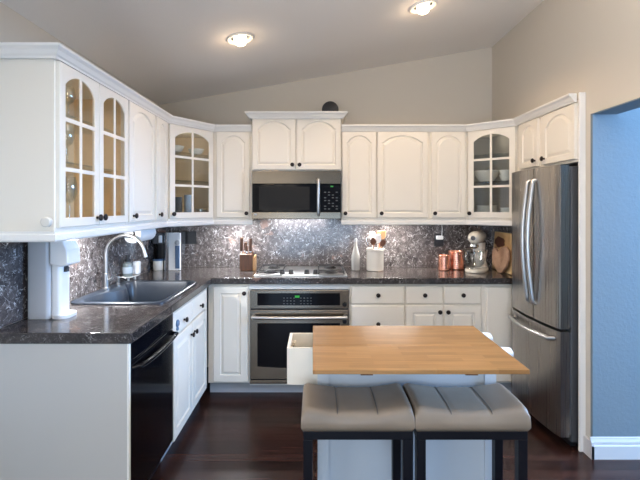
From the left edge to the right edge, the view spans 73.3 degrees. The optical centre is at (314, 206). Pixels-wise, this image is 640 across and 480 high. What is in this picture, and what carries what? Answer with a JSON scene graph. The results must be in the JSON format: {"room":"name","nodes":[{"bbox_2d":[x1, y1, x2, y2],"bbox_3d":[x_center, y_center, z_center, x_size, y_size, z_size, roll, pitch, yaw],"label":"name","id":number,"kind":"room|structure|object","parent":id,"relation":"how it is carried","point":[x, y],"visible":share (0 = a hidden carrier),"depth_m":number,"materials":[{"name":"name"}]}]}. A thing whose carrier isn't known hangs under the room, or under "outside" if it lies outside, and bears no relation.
{"room":"kitchen","nodes":[
{"label":"kitchen","id":0,"kind":"room"},
{"bbox_2d":[0,2,158,327],"bbox_3d":[-1.488,0.267,0.367,0.120,2.397,7.135,0,0,0],"label":"wall","id":1,"kind":"structure","parent":0,"point":[14,27],"depth_m":2.09,"materials":[{"name":"beige paint"}]},
{"bbox_2d":[0,59,127,231],"bbox_3d":[-1.244,-0.271,2.171,0.349,0.752,0.730,0,0,0],"label":"upper cabinet","id":2,"kind":"object","parent":1,"relation":"attached to","point":[38,155],"visible":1,"depth_m":1.85,"materials":[{"name":"beige paint"}]},
{"bbox_2d":[66,162,112,171],"bbox_3d":[-1.280,-0.207,2.189,0.255,0.008,0.653,0,0,0],"label":"shelf","id":3,"kind":"object","parent":2,"relation":"attached to","point":[68,164],"depth_m":2.21,"materials":[{"name":"clear glass"}]},
{"bbox_2d":[0,42,251,131],"bbox_3d":[-1.028,-0.659,2.718,0.464,0.052,2.009,0,0,17],"label":"crown molding","id":4,"kind":"structure","parent":2,"relation":"on","point":[57,51],"depth_m":2.12,"materials":[{"name":"white paint"}]},
{"bbox_2d":[0,228,159,327],"bbox_3d":[-1.424,0.318,2.897,0.008,0.455,2.075,0,0,0],"label":"backsplash","id":5,"kind":"structure","parent":1,"relation":"attached to","point":[85,276],"depth_m":2.60,"materials":[{"name":"grey stone"}]},
{"bbox_2d":[0,219,251,241],"bbox_3d":[-1.046,0.128,2.753,0.458,0.044,1.991,0,0,18],"label":"rail","id":6,"kind":"object","parent":1,"relation":"attached to","point":[56,236],"visible":1,"depth_m":2.21,"materials":[{"name":"white paint"}]},
{"bbox_2d":[125,101,154,224],"bbox_3d":[-1.245,-0.271,2.753,0.350,0.752,0.428,0,0,0],"label":"upper cabinet","id":7,"kind":"object","parent":1,"relation":"attached to","point":[141,123],"visible":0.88,"depth_m":2.72,"materials":[{"name":"beige paint"}]},
{"bbox_2d":[153,116,167,221],"bbox_3d":[-1.245,-0.271,3.110,0.350,0.752,0.278,0,0,0],"label":"upper cabinet","id":8,"kind":"object","parent":1,"relation":"attached to","point":[161,126],"visible":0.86,"depth_m":3.08,"materials":[{"name":"beige paint"}]},
{"bbox_2d":[167,123,212,220],"bbox_3d":[-1.136,-0.271,3.583,0.567,0.752,0.686,0,0,0],"label":"upper cabinet","id":9,"kind":"object","parent":1,"relation":"attached to","point":[189,173],"visible":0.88,"depth_m":3.58,"materials":[{"name":"beige paint"}]},
{"bbox_2d":[175,197,181,211],"bbox_3d":[-1.130,0.004,3.520,0.080,0.170,0.079,0,0,0],"label":"tumbler","id":10,"kind":"object","parent":9,"relation":"in","point":[178,200],"visible":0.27,"depth_m":3.49,"materials":[{"name":"grey glass"}]},
{"bbox_2d":[175,145,183,151],"bbox_3d":[-1.140,-0.465,3.500,0.145,0.062,0.145,0,0,0],"label":"bowl","id":11,"kind":"object","parent":9,"relation":"on","point":[179,148],"visible":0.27,"depth_m":3.46,"materials":[{"name":"white ceramic"}]},
{"bbox_2d":[184,195,190,211],"bbox_3d":[-1.060,-0.006,3.600,0.068,0.190,0.067,0,0,0],"label":"tumbler","id":12,"kind":"object","parent":9,"relation":"in","point":[187,198],"visible":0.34,"depth_m":3.57,"materials":[{"name":"grey"}]},
{"bbox_2d":[175,151,208,159],"bbox_3d":[-1.141,-0.429,3.590,0.511,0.008,0.619,0,0,0],"label":"shelf","id":13,"kind":"object","parent":9,"relation":"attached to","point":[191,154],"depth_m":3.55,"materials":[{"name":"clear glass"}]},
{"bbox_2d":[175,180,208,184],"bbox_3d":[-1.141,-0.207,3.590,0.511,0.008,0.619,0,0,0],"label":"shelf","id":14,"kind":"object","parent":9,"relation":"attached to","point":[192,182],"depth_m":3.56,"materials":[{"name":"clear glass"}]},
{"bbox_2d":[188,148,203,153],"bbox_3d":[-1.000,-0.460,3.620,0.133,0.052,0.133,0,0,0],"label":"bowl","id":15,"kind":"object","parent":9,"relation":"on","point":[196,150],"visible":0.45,"depth_m":3.58,"materials":[{"name":"white ceramic"}]},
{"bbox_2d":[0,0,543,104],"bbox_3d":[0.093,-1.247,0.427,3.343,0.683,7.255,0,0,0],"label":"ceiling","id":16,"kind":"structure","parent":0,"point":[167,51],"depth_m":2.92,"materials":[{"name":"paint"}]},
{"bbox_2d":[226,32,253,45],"bbox_3d":[-0.485,-1.078,2.789,0.177,0.065,0.180,0,0,0],"label":"ceiling light","id":17,"kind":"object","parent":16,"relation":"attached to","point":[241,38],"visible":1,"depth_m":2.76,"materials":[{"name":"white glass"}]},
{"bbox_2d":[409,0,436,14],"bbox_3d":[0.701,-1.285,2.789,0.177,0.065,0.180,0,0,0],"label":"ceiling light","id":18,"kind":"object","parent":16,"relation":"attached to","point":[423,7],"visible":1,"depth_m":2.76,"materials":[{"name":"white glass"}]},
{"bbox_2d":[159,47,491,366],"bbox_3d":[0.526,-0.012,3.995,4.148,2.954,0.120,0,0,0],"label":"wall","id":19,"kind":"structure","parent":0,"point":[456,88],"depth_m":3.94,"materials":[{"name":"beige paint"}]},
{"bbox_2d":[213,132,251,218],"bbox_3d":[-0.695,-0.271,3.753,0.330,0.752,0.353,0,0,0],"label":"upper cabinet","id":20,"kind":"object","parent":19,"relation":"attached to","point":[232,151],"visible":0.94,"depth_m":3.61,"materials":[{"name":"beige paint"}]},
{"bbox_2d":[244,111,347,170],"bbox_3d":[-0.154,-0.542,3.724,0.846,0.484,0.412,0,0,0],"label":"upper cabinet","id":21,"kind":"object","parent":19,"relation":"attached to","point":[281,140],"visible":0.98,"depth_m":3.57,"materials":[{"name":"beige paint"}]},
{"bbox_2d":[322,101,338,110],"bbox_3d":[0.131,-0.834,3.700,0.146,0.152,0.060,0,0,0],"label":"speaker","id":22,"kind":"object","parent":21,"relation":"on","point":[330,105],"visible":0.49,"depth_m":3.68},
{"bbox_2d":[252,171,340,218],"bbox_3d":[-0.153,-0.100,3.712,0.734,0.398,0.426,0,0,0],"label":"microwave","id":23,"kind":"object","parent":19,"relation":"attached to","point":[275,194],"visible":1,"depth_m":3.54,"materials":[{"name":"silver metal"}]},
{"bbox_2d":[160,219,491,266],"bbox_3d":[0.096,0.305,3.931,3.032,0.480,0.008,0,0,0],"label":"backsplash","id":24,"kind":"structure","parent":19,"relation":"attached to","point":[290,242],"depth_m":3.93,"materials":[{"name":"grey stone"}]},
{"bbox_2d":[185,231,195,243],"bbox_3d":[-1.145,0.280,3.922,0.125,0.116,0.008,0,0,0],"label":"wall socket","id":25,"kind":"object","parent":24,"relation":"attached to","point":[190,236],"visible":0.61,"depth_m":3.92,"materials":[{"name":"black plastic"}]},
{"bbox_2d":[434,234,443,245],"bbox_3d":[1.130,0.300,3.922,0.085,0.116,0.008,0,0,0],"label":"wall socket","id":26,"kind":"object","parent":24,"relation":"attached to","point":[436,242],"visible":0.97,"depth_m":3.92,"materials":[{"name":"black plastic"}]},
{"bbox_2d":[341,132,375,218],"bbox_3d":[0.370,-0.271,3.753,0.296,0.752,0.353,0,0,0],"label":"upper cabinet","id":27,"kind":"object","parent":19,"relation":"attached to","point":[358,149],"visible":0.92,"depth_m":3.61,"materials":[{"name":"beige paint"}]},
{"bbox_2d":[376,132,428,218],"bbox_3d":[0.741,-0.271,3.753,0.442,0.752,0.353,0,0,0],"label":"upper cabinet","id":28,"kind":"object","parent":19,"relation":"attached to","point":[402,158],"visible":0.96,"depth_m":3.61,"materials":[{"name":"beige paint"}]},
{"bbox_2d":[341,219,511,225],"bbox_3d":[0.922,0.128,3.586,1.393,0.044,0.227,0,0,11],"label":"rail","id":29,"kind":"object","parent":28,"relation":"attached to","point":[343,221],"visible":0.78,"depth_m":3.61,"materials":[{"name":"white paint"}]},
{"bbox_2d":[341,93,576,131],"bbox_3d":[1.079,-0.659,3.343,1.702,0.052,0.669,0,0,37],"label":"crown molding","id":30,"kind":"structure","parent":28,"relation":"attached to","point":[570,98],"depth_m":3.57,"materials":[{"name":"white paint"}]},
{"bbox_2d":[429,132,467,218],"bbox_3d":[1.126,-0.271,3.753,0.324,0.752,0.353,0,0,0],"label":"upper cabinet","id":31,"kind":"object","parent":19,"relation":"attached to","point":[448,151],"visible":0.96,"depth_m":3.61,"materials":[{"name":"beige paint"}]},
{"bbox_2d":[150,367,639,479],"bbox_3d":[1.386,1.505,0.343,6.028,0.080,7.485,0,0,0],"label":"floor","id":32,"kind":"structure","parent":0,"point":[226,435],"depth_m":2.60,"materials":[{"name":"brown wood"}]},
{"bbox_2d":[0,344,130,479],"bbox_3d":[-1.117,1.029,1.872,0.621,0.872,0.016,0,0,0],"label":"end panel","id":33,"kind":"object","parent":32,"relation":"on","point":[65,409],"visible":1,"depth_m":1.86,"materials":[{"name":"grey paint"}]},
{"bbox_2d":[131,313,178,479],"bbox_3d":[-1.083,1.031,2.173,0.634,0.868,0.578,0,0,0],"label":"dishwasher","id":34,"kind":"object","parent":32,"relation":"on","point":[151,353],"visible":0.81,"depth_m":2.14,"materials":[{"name":"black plastic"}]},
{"bbox_2d":[160,288,206,461],"bbox_3d":[-1.091,1.029,2.883,0.618,0.872,0.834,0,0,0],"label":"base cabinet","id":35,"kind":"object","parent":32,"relation":"on","point":[190,320],"visible":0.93,"depth_m":2.76,"materials":[{"name":"beige paint"}]},
{"bbox_2d":[208,284,249,391],"bbox_3d":[-0.670,1.029,3.606,0.317,0.872,0.618,0,0,0],"label":"base cabinet","id":36,"kind":"object","parent":32,"relation":"on","point":[228,304],"visible":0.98,"depth_m":3.33,"materials":[{"name":"beige paint"}]},
{"bbox_2d":[249,284,349,391],"bbox_3d":[-0.120,1.029,3.627,0.782,0.872,0.565,0,0,0],"label":"housing","id":37,"kind":"object","parent":32,"relation":"on","point":[253,387],"visible":0.3,"depth_m":3.35,"materials":[{"name":"white paint"}]},
{"bbox_2d":[250,289,348,383],"bbox_3d":[-0.120,1.006,3.562,0.766,0.725,0.636,0,0,0],"label":"oven","id":38,"kind":"object","parent":37,"relation":"in","point":[275,314],"visible":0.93,"depth_m":3.32,"materials":[{"name":"grey metal"}]},
{"bbox_2d":[301,383,414,479],"bbox_3d":[0.159,1.103,1.718,0.421,0.724,0.259,0,0,0],"label":"bar stool","id":39,"kind":"object","parent":32,"relation":"on","point":[382,412],"visible":1,"depth_m":1.60,"materials":[{"name":"beige leather"}]},
{"bbox_2d":[301,383,414,430],"bbox_3d":[0.159,0.787,1.718,0.421,0.092,0.259,0,0,0],"label":"cushion","id":40,"kind":"object","parent":39,"relation":"on","point":[387,407],"depth_m":1.61,"materials":[{"name":"beige leather"}]},
{"bbox_2d":[350,284,404,325],"bbox_3d":[0.485,1.029,3.606,0.426,0.872,0.618,0,0,0],"label":"base cabinet","id":41,"kind":"object","parent":32,"relation":"on","point":[370,304],"visible":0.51,"depth_m":3.33,"materials":[{"name":"beige paint"}]},
{"bbox_2d":[287,326,529,479],"bbox_3d":[0.371,1.025,1.833,0.986,0.880,0.579,0,0,0],"label":"kitchen cart","id":42,"kind":"object","parent":32,"relation":"on","point":[334,356],"visible":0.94,"depth_m":1.86,"materials":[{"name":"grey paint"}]},
{"bbox_2d":[405,284,480,331],"bbox_3d":[0.997,1.029,3.606,0.595,0.872,0.618,0,0,0],"label":"base cabinet","id":43,"kind":"object","parent":32,"relation":"on","point":[425,304],"visible":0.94,"depth_m":3.33,"materials":[{"name":"beige paint"}]},
{"bbox_2d":[0,267,511,343],"bbox_3d":[0.096,0.569,2.893,3.031,0.048,2.066,0,0,0],"label":"countertop","id":44,"kind":"structure","parent":43,"relation":"on","point":[92,324],"depth_m":2.50,"materials":[{"name":"brown stone"}]},
{"bbox_2d":[28,239,79,318],"bbox_3d":[-1.300,0.354,2.145,0.203,0.382,0.120,0,0,0],"label":"coffee maker","id":45,"kind":"object","parent":44,"relation":"on","point":[48,262],"visible":0.83,"depth_m":2.09,"materials":[{"name":"grey plastic"}]},
{"bbox_2d":[102,234,147,288],"bbox_3d":[-1.243,0.352,2.810,0.297,0.358,0.052,0,0,0],"label":"tap","id":46,"kind":"object","parent":44,"relation":"on","point":[106,279],"visible":1,"depth_m":2.80,"materials":[{"name":"silver metal"}]},
{"bbox_2d":[125,273,139,280],"bbox_3d":[-1.366,0.525,3.200,0.102,0.040,0.214,0,0,0],"label":"soap tray","id":47,"kind":"object","parent":44,"relation":"on","point":[134,275],"visible":0.61,"depth_m":3.16,"materials":[{"name":"white ceramic"}]},
{"bbox_2d":[123,255,132,276],"bbox_3d":[-1.374,0.430,3.155,0.071,0.159,0.070,0,0,0],"label":"soap bottle","id":48,"kind":"object","parent":47,"relation":"on","point":[127,266],"visible":0.98,"depth_m":3.13,"materials":[{"name":"grey plastic"}]},
{"bbox_2d":[132,261,140,273],"bbox_3d":[-1.349,0.457,3.250,0.046,0.095,0.050,0,0,0],"label":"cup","id":49,"kind":"object","parent":47,"relation":"on","point":[136,264],"visible":0.93,"depth_m":3.23,"materials":[{"name":"white ceramic"}]},
{"bbox_2d":[71,280,195,304],"bbox_3d":[-1.117,0.636,2.757,0.557,0.208,0.730,0,0,0],"label":"sink","id":50,"kind":"object","parent":44,"relation":"in","point":[134,292],"visible":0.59,"depth_m":3.03,"materials":[{"name":"grey metal"}]},
{"bbox_2d":[115,276,125,285],"bbox_3d":[-1.317,0.500,2.915,0.070,0.062,0.034,0,0,0],"label":"soap dispenser","id":51,"kind":"object","parent":50,"relation":"on","point":[117,277],"visible":1,"depth_m":2.91,"materials":[{"name":"silver metal"}]},
{"bbox_2d":[153,258,163,270],"bbox_3d":[-1.358,0.496,3.723,0.089,0.097,0.088,0,0,0],"label":"canister","id":52,"kind":"object","parent":44,"relation":"on","point":[157,262],"visible":1,"depth_m":3.69,"materials":[{"name":"white ceramic"}]},
{"bbox_2d":[153,231,184,269],"bbox_3d":[-1.279,0.382,3.777,0.258,0.324,0.216,0,0,0],"label":"machine","id":53,"kind":"object","parent":44,"relation":"on","point":[170,245],"visible":0.97,"depth_m":3.69,"materials":[{"name":"silver metal"}]},
{"bbox_2d":[240,251,256,270],"bbox_3d":[-0.577,0.463,3.717,0.130,0.164,0.115,0,0,0],"label":"knife block","id":54,"kind":"object","parent":44,"relation":"on","point":[248,261],"visible":0.99,"depth_m":3.66,"materials":[{"name":"brown wood"}]},
{"bbox_2d":[240,237,242,251],"bbox_3d":[-0.632,0.374,3.700,0.025,0.225,0.018,0,0,0],"label":"knife","id":55,"kind":"object","parent":54,"relation":"in","point":[241,238],"visible":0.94,"depth_m":3.69,"materials":[{"name":"brown wood"}]},
{"bbox_2d":[249,239,251,251],"bbox_3d":[-0.555,0.380,3.700,0.025,0.215,0.018,0,0,0],"label":"knife","id":56,"kind":"object","parent":54,"relation":"in","point":[250,240],"visible":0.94,"depth_m":3.69,"materials":[{"name":"brown wood"}]},
{"bbox_2d":[254,264,346,275],"bbox_3d":[-0.115,0.523,3.630,0.740,0.044,0.510,0,0,0],"label":"cooktop","id":57,"kind":"object","parent":44,"relation":"in","point":[265,269],"visible":1,"depth_m":3.51,"materials":[{"name":"silver metal"}]},
{"bbox_2d":[351,238,359,270],"bbox_3d":[0.352,0.408,3.720,0.074,0.273,0.073,0,0,0],"label":"glass bottle","id":58,"kind":"object","parent":44,"relation":"on","point":[355,258],"visible":1,"depth_m":3.69,"materials":[{"name":"grey glass"}]},
{"bbox_2d":[366,247,383,270],"bbox_3d":[0.517,0.450,3.700,0.158,0.190,0.157,0,0,0],"label":"utensil crock","id":59,"kind":"object","parent":44,"relation":"on","point":[374,257],"visible":0.95,"depth_m":3.64,"materials":[{"name":"white ceramic"}]},
{"bbox_2d":[369,232,374,248],"bbox_3d":[0.495,0.371,3.716,0.052,0.318,0.017,0,0,0],"label":"spatula","id":60,"kind":"object","parent":59,"relation":"in","point":[372,234],"visible":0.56,"depth_m":3.72,"materials":[{"name":"white plastic"}]},
{"bbox_2d":[370,238,375,248],"bbox_3d":[0.503,0.395,3.661,0.056,0.270,0.034,0,0,-41],"label":"wooden spoon","id":61,"kind":"object","parent":59,"relation":"in","point":[373,240],"visible":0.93,"depth_m":3.65,"materials":[{"name":"brown wood"}]},
{"bbox_2d":[375,234,380,248],"bbox_3d":[0.539,0.382,3.684,0.052,0.296,0.018,0,0,0],"label":"spatula","id":62,"kind":"object","parent":59,"relation":"in","point":[377,236],"visible":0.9,"depth_m":3.68,"materials":[{"name":"white plastic"}]},
{"bbox_2d":[380,230,385,248],"bbox_3d":[0.570,0.367,3.712,0.085,0.328,0.016,0,0,-10],"label":"spatula","id":63,"kind":"object","parent":59,"relation":"in","point":[382,232],"visible":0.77,"depth_m":3.71,"materials":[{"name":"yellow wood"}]},
{"bbox_2d":[380,239,385,248],"bbox_3d":[0.566,0.402,3.681,0.081,0.258,0.018,0,0,17],"label":"wooden spoon","id":64,"kind":"object","parent":59,"relation":"in","point":[383,242],"visible":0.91,"depth_m":3.67,"materials":[{"name":"brown wood"}]},
{"bbox_2d":[438,254,448,270],"bbox_3d":[1.108,0.478,3.700,0.094,0.132,0.094,0,0,0],"label":"copper canister","id":65,"kind":"object","parent":44,"relation":"on","point":[443,259],"visible":1,"depth_m":3.66,"materials":[{"name":"brown metal"}]},
{"bbox_2d":[448,250,463,269],"bbox_3d":[1.236,0.465,3.770,0.135,0.160,0.135,0,0,0],"label":"copper canister","id":66,"kind":"object","parent":44,"relation":"on","point":[456,262],"visible":0.89,"depth_m":3.72,"materials":[{"name":"brown metal"}]},
{"bbox_2d":[461,230,488,272],"bbox_3d":[1.356,0.373,3.651,0.219,0.344,0.433,0,0,24],"label":"stand mixer","id":67,"kind":"object","parent":44,"relation":"on","point":[477,238],"visible":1,"depth_m":3.60,"materials":[{"name":"beige metal"}]},
{"bbox_2d":[461,250,486,269],"bbox_3d":[1.321,0.433,3.575,0.221,0.159,0.220,0,0,0],"label":"bowl","id":68,"kind":"object","parent":67,"relation":"on","point":[481,267],"depth_m":3.59,"materials":[{"name":"silver metal"}]},
{"bbox_2d":[492,247,509,272],"bbox_3d":[1.541,0.431,3.570,0.039,0.222,0.300,0,0,0],"label":"cutting board","id":69,"kind":"object","parent":44,"relation":"on","point":[501,257],"visible":1,"depth_m":3.53,"materials":[{"name":"brown wood"}]},
{"bbox_2d":[492,231,511,274],"bbox_3d":[1.587,0.379,3.610,0.045,0.327,0.400,0,0,0],"label":"cutting board","id":70,"kind":"object","parent":44,"relation":"on","point":[501,239],"visible":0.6,"depth_m":3.59,"materials":[{"name":"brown wood"}]},
{"bbox_2d":[402,383,530,479],"bbox_3d":[0.584,1.103,1.718,0.428,0.724,0.259,0,0,0],"label":"bar stool","id":71,"kind":"object","parent":32,"relation":"on","point":[492,412],"visible":0.91,"depth_m":1.60,"materials":[{"name":"beige leather"}]},
{"bbox_2d":[402,383,530,430],"bbox_3d":[0.584,0.787,1.718,0.428,0.092,0.259,0,0,0],"label":"cushion","id":72,"kind":"object","parent":71,"relation":"on","point":[490,407],"depth_m":1.61,"materials":[{"name":"beige leather"}]},
{"bbox_2d":[481,284,512,391],"bbox_3d":[1.448,1.029,3.620,0.305,0.872,0.590,0,0,0],"label":"base cabinet","id":73,"kind":"object","parent":32,"relation":"on","point":[496,299],"visible":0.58,"depth_m":3.33,"materials":[{"name":"beige paint"}]},
{"bbox_2d":[508,165,577,445],"bbox_3d":[1.812,0.604,2.937,0.836,1.722,0.650,0,0,0],"label":"fridge","id":74,"kind":"object","parent":32,"relation":"on","point":[544,317],"visible":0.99,"depth_m":2.72,"materials":[{"name":"grey metal"}]},
{"bbox_2d":[492,0,639,437],"bbox_3d":[1.692,0.001,0.367,0.145,2.929,7.135,0,0,0],"label":"wall","id":75,"kind":"structure","parent":0,"point":[560,48],"depth_m":2.66,"materials":[{"name":"beige paint"}]},
{"bbox_2d":[467,126,517,219],"bbox_3d":[1.440,-0.271,3.641,0.342,0.752,0.569,0,0,0],"label":"upper cabinet","id":76,"kind":"object","parent":75,"relation":"attached to","point":[496,148],"visible":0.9,"depth_m":3.59,"materials":[{"name":"beige paint"}]},
{"bbox_2d":[474,170,498,181],"bbox_3d":[1.462,-0.259,3.665,0.212,0.095,0.212,0,0,0],"label":"bowl","id":77,"kind":"object","parent":76,"relation":"on","point":[481,175],"visible":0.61,"depth_m":3.60,"materials":[{"name":"white ceramic"}]},
{"bbox_2d":[474,153,508,158],"bbox_3d":[1.453,-0.429,3.646,0.294,0.008,0.514,0,0,0],"label":"shelf","id":78,"kind":"object","parent":76,"relation":"attached to","point":[490,155],"depth_m":3.57,"materials":[{"name":"clear glass"}]},
{"bbox_2d":[474,180,508,184],"bbox_3d":[1.453,-0.207,3.646,0.294,0.008,0.514,0,0,0],"label":"shelf","id":79,"kind":"object","parent":76,"relation":"attached to","point":[496,182],"depth_m":3.66,"materials":[{"name":"clear glass"}]},
{"bbox_2d":[499,174,508,180],"bbox_3d":[1.548,-0.236,3.500,0.093,0.050,0.093,0,0,0],"label":"bowl","id":80,"kind":"object","parent":76,"relation":"on","point":[505,177],"visible":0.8,"depth_m":3.47,"materials":[{"name":"white ceramic"}]},
{"bbox_2d":[499,170,508,174],"bbox_3d":[1.548,-0.273,3.500,0.095,0.055,0.095,0,0,0],"label":"bowl","id":81,"kind":"object","parent":80,"relation":"on","point":[502,172],"visible":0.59,"depth_m":3.47,"materials":[{"name":"white ceramic"}]},
{"bbox_3d":[1.455,0.076,3.640,0.178,0.026,0.178,0,0,0],"label":"plate","id":82,"kind":"object","parent":76,"relation":"in","visible":0},
{"bbox_3d":[1.455,0.061,3.640,0.178,0.026,0.178,0,0,0],"label":"plate","id":83,"kind":"object","parent":82,"relation":"on","visible":0},
{"bbox_3d":[1.455,0.045,3.640,0.178,0.026,0.178,0,0,0],"label":"plate","id":84,"kind":"object","parent":83,"relation":"on","visible":0},
{"bbox_2d":[476,209,497,210],"bbox_3d":[1.455,0.030,3.640,0.178,0.026,0.178,0,0,0],"label":"plate","id":85,"kind":"object","parent":84,"relation":"on","point":[476,209],"visible":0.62,"depth_m":3.57,"materials":[{"name":"white ceramic"}]},
{"bbox_2d":[476,207,497,208],"bbox_3d":[1.455,0.015,3.640,0.178,0.026,0.178,0,0,0],"label":"plate","id":86,"kind":"object","parent":85,"relation":"on","point":[476,207],"visible":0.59,"depth_m":3.57,"materials":[{"name":"white ceramic"}]},
{"bbox_2d":[477,205,497,206],"bbox_3d":[1.455,0.001,3.640,0.178,0.026,0.178,0,0,0],"label":"plate","id":87,"kind":"object","parent":86,"relation":"on","point":[482,205],"visible":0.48,"depth_m":3.57,"materials":[{"name":"white ceramic"}]},
{"bbox_2d":[492,226,511,251],"bbox_3d":[1.616,0.318,3.618,0.008,0.455,0.635,0,0,0],"label":"backsplash","id":88,"kind":"structure","parent":75,"relation":"attached to","point":[506,229],"depth_m":3.76,"materials":[{"name":"grey stone"}]},
{"bbox_2d":[518,100,577,170],"bbox_3d":[1.838,-0.460,2.976,0.598,0.374,0.770,0,0,0],"label":"upper cabinet","id":89,"kind":"object","parent":75,"relation":"attached to","point":[550,139],"visible":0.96,"depth_m":2.86,"materials":[{"name":"beige paint"}]},
{"bbox_2d":[578,92,585,451],"bbox_3d":[1.601,0.389,2.579,0.036,2.153,0.017,0,0,0],"label":"trim","id":90,"kind":"structure","parent":75,"relation":"attached to","point":[581,95],"depth_m":2.57,"materials":[{"name":"white paint"}]},
{"bbox_2d":[583,435,593,459],"bbox_3d":[1.612,1.415,2.532,0.016,0.100,0.076,0,0,0],"label":"baseboard","id":91,"kind":"structure","parent":75,"relation":"attached to","point":[588,445],"depth_m":2.52,"materials":[{"name":"grey paint"}]},
{"bbox_2d":[593,97,639,113],"bbox_3d":[1.693,-0.544,1.405,0.144,0.006,2.210,0,0,0],"label":"ceiling","id":92,"kind":"structure","parent":75,"relation":"attached to","point":[633,104],"depth_m":2.36,"materials":[{"name":"blue paint"}]},
{"bbox_2d":[591,108,639,436],"bbox_3d":[2.961,0.215,2.520,2.679,2.500,0.020,0,0,0],"label":"wall","id":93,"kind":"structure","parent":0,"point":[615,138],"depth_m":2.51,"materials":[{"name":"blue paint"}]},
{"bbox_2d":[590,437,639,459],"bbox_3d":[2.902,1.403,2.502,2.595,0.124,0.016,0,0,0],"label":"baseboard","id":94,"kind":"structure","parent":93,"relation":"attached to","point":[605,448],"depth_m":2.49,"materials":[{"name":"grey paint"}]},
{"bbox_3d":[-1.215,0.149,2.995,0.024,0.087,0.306,0,0,0],"label":"paper towel holder","id":95,"kind":"object","parent":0,"visible":0},
{"bbox_2d":[124,229,155,242],"bbox_3d":[-1.215,0.182,2.995,0.116,0.116,0.270,0,0,0],"label":"paper towel roll","id":96,"kind":"object","parent":95,"relation":"hanging from","point":[143,235],"visible":0.57,"depth_m":2.92,"materials":[{"name":"white paper"}]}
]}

